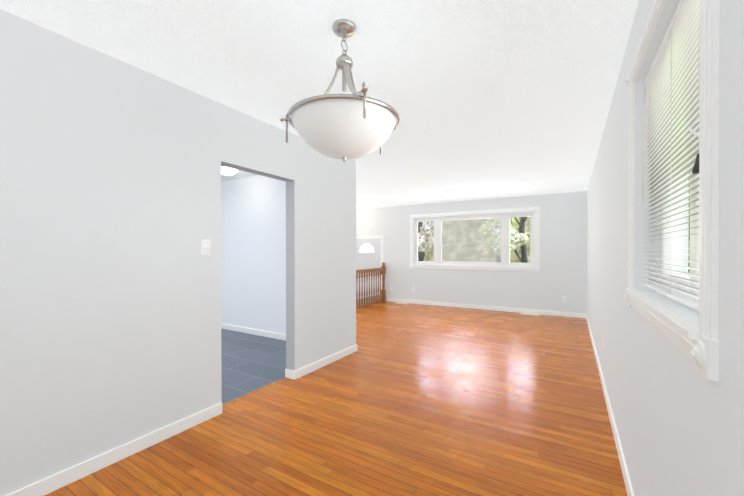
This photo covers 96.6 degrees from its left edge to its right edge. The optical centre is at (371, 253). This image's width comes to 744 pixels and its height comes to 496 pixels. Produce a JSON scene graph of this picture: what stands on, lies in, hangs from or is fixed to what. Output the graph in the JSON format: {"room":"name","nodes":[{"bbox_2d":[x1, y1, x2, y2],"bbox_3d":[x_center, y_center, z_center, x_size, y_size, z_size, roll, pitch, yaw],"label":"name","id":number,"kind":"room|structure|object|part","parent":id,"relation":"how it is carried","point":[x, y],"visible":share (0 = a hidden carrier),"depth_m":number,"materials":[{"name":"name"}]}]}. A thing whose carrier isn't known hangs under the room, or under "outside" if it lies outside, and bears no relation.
{"room":"empty dining room","nodes":[
{"label":"empty dining room","id":0,"kind":"room"},
{"bbox_2d":[0,9,355,495],"bbox_3d":[-1.581,0.038,2.070,0.120,2.440,5.160,0,0,31],"label":"wall","id":1,"kind":"structure","parent":0,"point":[110,274],"depth_m":2.02,"materials":[{"name":"white paint"}]},
{"bbox_2d":[5,402,221,495],"bbox_3d":[-2.015,1.220,1.220,0.013,0.085,3.245,0,0,31],"label":"baseboard","id":2,"kind":"structure","parent":1,"relation":"attached to","point":[50,484],"depth_m":1.98,"materials":[{"name":"white wood"}]},
{"bbox_2d":[201,239,209,254],"bbox_3d":[-1.244,-0.049,2.491,0.023,0.116,0.072,0,0,31],"label":"dimmer switch","id":3,"kind":"object","parent":1,"relation":"attached to","point":[205,247],"visible":1,"depth_m":2.48,"materials":[{"name":"white plastic"}]},
{"bbox_2d":[285,369,293,378],"bbox_3d":[-0.827,1.210,3.333,0.120,0.085,0.013,0,0,31],"label":"baseboard","id":4,"kind":"structure","parent":1,"relation":"attached to","point":[289,373],"depth_m":3.33,"materials":[{"name":"white wood"}]},
{"bbox_2d":[294,344,356,379],"bbox_3d":[-0.482,1.208,3.780,0.013,0.085,1.133,0,0,31],"label":"baseboard","id":5,"kind":"structure","parent":1,"relation":"attached to","point":[305,370],"depth_m":3.67,"materials":[{"name":"white wood"}]},
{"bbox_2d":[221,328,285,404],"bbox_3d":[-3.011,1.315,2.874,3.155,0.120,5.060,0,0,31],"label":"floor","id":6,"kind":"structure","parent":0,"point":[250,363],"depth_m":3.81,"materials":[{"name":"tile"}]},
{"bbox_2d":[221,175,285,334],"bbox_3d":[-1.685,0.024,5.082,3.155,2.440,0.100,0,0,31],"label":"wall","id":7,"kind":"structure","parent":0,"point":[253,230],"depth_m":5.10,"materials":[{"name":"white paint"}]},
{"bbox_2d":[221,323,285,340],"bbox_3d":[-1.714,1.202,5.039,3.155,0.085,0.013,0,0,31],"label":"baseboard","id":8,"kind":"structure","parent":7,"relation":"attached to","point":[256,332],"depth_m":5.08,"materials":[{"name":"white"}]},
{"bbox_2d":[0,0,638,208],"bbox_3d":[-0.756,-1.250,3.901,6.255,0.120,9.460,0,0,31],"label":"ceiling","id":9,"kind":"structure","parent":0,"point":[487,99],"depth_m":2.09,"materials":[{"name":"white paint"}]},
{"bbox_2d":[221,166,237,174],"bbox_3d":[-2.012,-1.144,4.584,0.300,0.100,0.300,0,0,31],"label":"kitchen ceiling light","id":10,"kind":"object","parent":9,"relation":"attached to","point":[227,171],"visible":0.67,"depth_m":4.51,"materials":[{"name":"white glass"}]},
{"bbox_2d":[280,19,399,161],"bbox_3d":[-0.143,-0.830,1.762,0.607,0.701,0.633,0,0,31],"label":"pendant light","id":11,"kind":"object","parent":9,"relation":"hanging from","point":[345,127],"visible":1,"depth_m":1.58,"materials":[{"name":"white glass"}]},
{"bbox_3d":[-0.144,-0.599,1.731,0.544,0.194,0.544,0,0,31],"label":"lamp shade","id":12,"kind":"part","parent":11,"relation":"part of","materials":[{"name":"white glass"}]},
{"bbox_2d":[44,301,627,495],"bbox_3d":[-0.023,1.311,3.562,4.635,0.120,9.310,0,0,31],"label":"floor","id":13,"kind":"structure","parent":0,"point":[450,401],"depth_m":2.41,"materials":[{"name":"brown wood"}]},
{"bbox_2d":[356,262,385,308],"bbox_3d":[-0.202,0.729,7.702,0.100,1.005,2.035,0,0,31],"label":"stair railing","id":14,"kind":"object","parent":13,"relation":"on","point":[374,297],"visible":0.6,"depth_m":8.01,"materials":[{"name":"brown wood"}]},
{"bbox_2d":[356,191,586,313],"bbox_3d":[1.550,0.210,7.953,6.055,2.840,0.150,0,0,31],"label":"wall","id":15,"kind":"structure","parent":0,"point":[562,247],"depth_m":7.11,"materials":[{"name":"white paint"}]},
{"bbox_2d":[356,236,382,289],"bbox_3d":[-0.138,0.575,8.868,1.000,2.103,0.018,0,0,31],"label":"door frame","id":16,"kind":"structure","parent":15,"relation":"in","point":[366,237],"depth_m":8.63,"materials":[{"name":"white wood"}]},
{"bbox_2d":[356,238,380,304],"bbox_3d":[-0.139,0.606,8.867,0.860,2.020,0.020,0,0,31],"label":"front door","id":17,"kind":"structure","parent":16,"relation":"attached to","point":[368,260],"depth_m":8.83,"materials":[{"name":"white paint"}]},
{"bbox_2d":[360,244,373,251],"bbox_3d":[-0.140,-0.152,8.861,0.450,0.225,0.001,0,0,31],"label":"fanlight","id":18,"kind":"object","parent":17,"relation":"attached to","point":[364,247],"visible":1,"depth_m":8.87,"materials":[{"name":"white glass"}]},
{"bbox_2d":[359,243,377,280],"bbox_3d":[-0.100,0.208,8.794,0.637,0.992,0.080,0,0,31],"label":"window frame","id":19,"kind":"structure","parent":17,"relation":"attached to","point":[368,250],"depth_m":8.84,"materials":[{"name":"white wood"}]},
{"bbox_2d":[410,207,539,271],"bbox_3d":[2.198,-0.298,7.514,2.877,1.322,0.154,0,0,31],"label":"window","id":20,"kind":"structure","parent":15,"relation":"in","point":[504,264],"depth_m":7.37,"materials":[{"name":"white wood"}]},
{"bbox_2d":[441,218,500,261],"bbox_3d":[2.221,-0.298,7.516,1.347,0.974,0.002,0,0,31],"label":"screen","id":21,"kind":"object","parent":20,"relation":"attached to","point":[472,241],"visible":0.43,"depth_m":7.50,"materials":[{"name":"grey"}]},
{"bbox_3d":[2.213,-0.298,7.539,2.531,0.976,0.006,0,0,31],"label":"glass","id":22,"kind":"part","parent":20,"relation":"part of","materials":[{"name":"clear glass"}]},
{"bbox_2d":[387,298,585,317],"bbox_3d":[2.240,1.190,7.449,4.322,0.085,0.013,0,0,31],"label":"baseboard","id":23,"kind":"structure","parent":15,"relation":"attached to","point":[553,313],"depth_m":7.20,"materials":[{"name":"white wood"}]},
{"bbox_2d":[587,0,743,495],"bbox_3d":[1.841,0.037,2.352,0.200,2.440,9.460,0,0,31],"label":"wall","id":24,"kind":"structure","parent":0,"point":[678,418],"depth_m":1.20,"materials":[{"name":"white paint"}]},
{"bbox_2d":[586,314,633,495],"bbox_3d":[1.749,1.214,2.412,0.013,0.085,9.160,0,0,31],"label":"baseboard","id":25,"kind":"structure","parent":24,"relation":"attached to","point":[628,484],"depth_m":2.24,"materials":[{"name":"white"}]},
{"bbox_2d":[624,0,719,380],"bbox_3d":[1.093,-0.327,1.171,0.201,1.192,1.182,0,0,31],"label":"window","id":26,"kind":"structure","parent":24,"relation":"in","point":[698,346],"depth_m":0.75,"materials":[{"name":"white paint"}]},
{"bbox_2d":[642,0,699,309],"bbox_3d":[1.064,-0.339,1.189,0.067,0.993,1.008,0,0,31],"label":"window blind","id":27,"kind":"object","parent":26,"relation":"attached to","point":[672,84],"visible":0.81,"depth_m":1.17,"materials":[{"name":"white plastic"}]},
{"bbox_3d":[1.145,-0.327,1.140,0.080,1.036,1.026,0,0,31],"label":"frame","id":28,"kind":"part","parent":26,"relation":"part of","materials":[{"name":"white plastic"}]},
{"bbox_3d":[1.152,-0.327,1.136,0.006,0.950,0.940,0,0,31],"label":"glass","id":29,"kind":"part","parent":26,"relation":"part of","materials":[{"name":"clear glass"}]},
{"label":"outside","id":30,"kind":"structure","parent":0,"visible":0},
{"bbox_2d":[424,217,529,262],"bbox_3d":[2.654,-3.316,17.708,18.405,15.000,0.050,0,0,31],"label":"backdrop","id":31,"kind":"structure","parent":30,"point":[430,257],"depth_m":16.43,"materials":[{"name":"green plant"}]},
{"bbox_2d":[688,166,689,275],"bbox_3d":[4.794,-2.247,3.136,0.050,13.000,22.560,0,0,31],"label":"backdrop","id":32,"kind":"structure","parent":30,"point":[689,236],"depth_m":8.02,"materials":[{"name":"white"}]},
{"bbox_3d":[-0.445,2.425,14.411,16.505,0.050,8.840,0,0,31],"label":"lawn","id":33,"kind":"structure","parent":30,"visible":0},
{"bbox_2d":[418,222,424,260],"bbox_3d":[1.532,-0.379,10.688,2.045,5.598,1.366,0,0,31],"label":"trunk","id":34,"kind":"object","parent":33,"relation":"on","point":[420,252],"depth_m":10.68,"materials":[{"name":"grey plant"}]},
{"bbox_2d":[418,221,442,252],"bbox_3d":[1.416,-1.857,10.627,2.800,3.636,2.372,0,0,31],"label":"tree","id":35,"kind":"object","parent":34,"relation":"attached to","point":[426,238],"depth_m":9.97,"materials":[{"name":"white plant"}]},
{"bbox_2d":[514,217,527,262],"bbox_3d":[4.358,-0.487,8.976,1.976,5.835,1.254,0,0,31],"label":"trunk","id":36,"kind":"object","parent":33,"relation":"on","point":[523,247],"depth_m":8.88,"materials":[{"name":"grey plant"}]},
{"bbox_2d":[491,218,528,255],"bbox_3d":[4.277,-1.902,8.893,2.743,3.980,2.066,0,0,31],"label":"tree","id":37,"kind":"object","parent":36,"relation":"attached to","point":[515,236],"depth_m":8.77,"materials":[{"name":"plant"}]},
{"bbox_3d":[5.178,-0.909,14.342,2.281,6.640,1.447,0,0,31],"label":"trunk","id":38,"kind":"object","parent":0,"visible":0},
{"bbox_2d":[478,217,529,248],"bbox_3d":[5.168,-2.356,14.300,3.240,4.363,2.318,0,0,31],"label":"tree","id":39,"kind":"object","parent":38,"relation":"attached to","point":[514,221],"depth_m":13.63,"materials":[{"name":"plant"}]}
]}

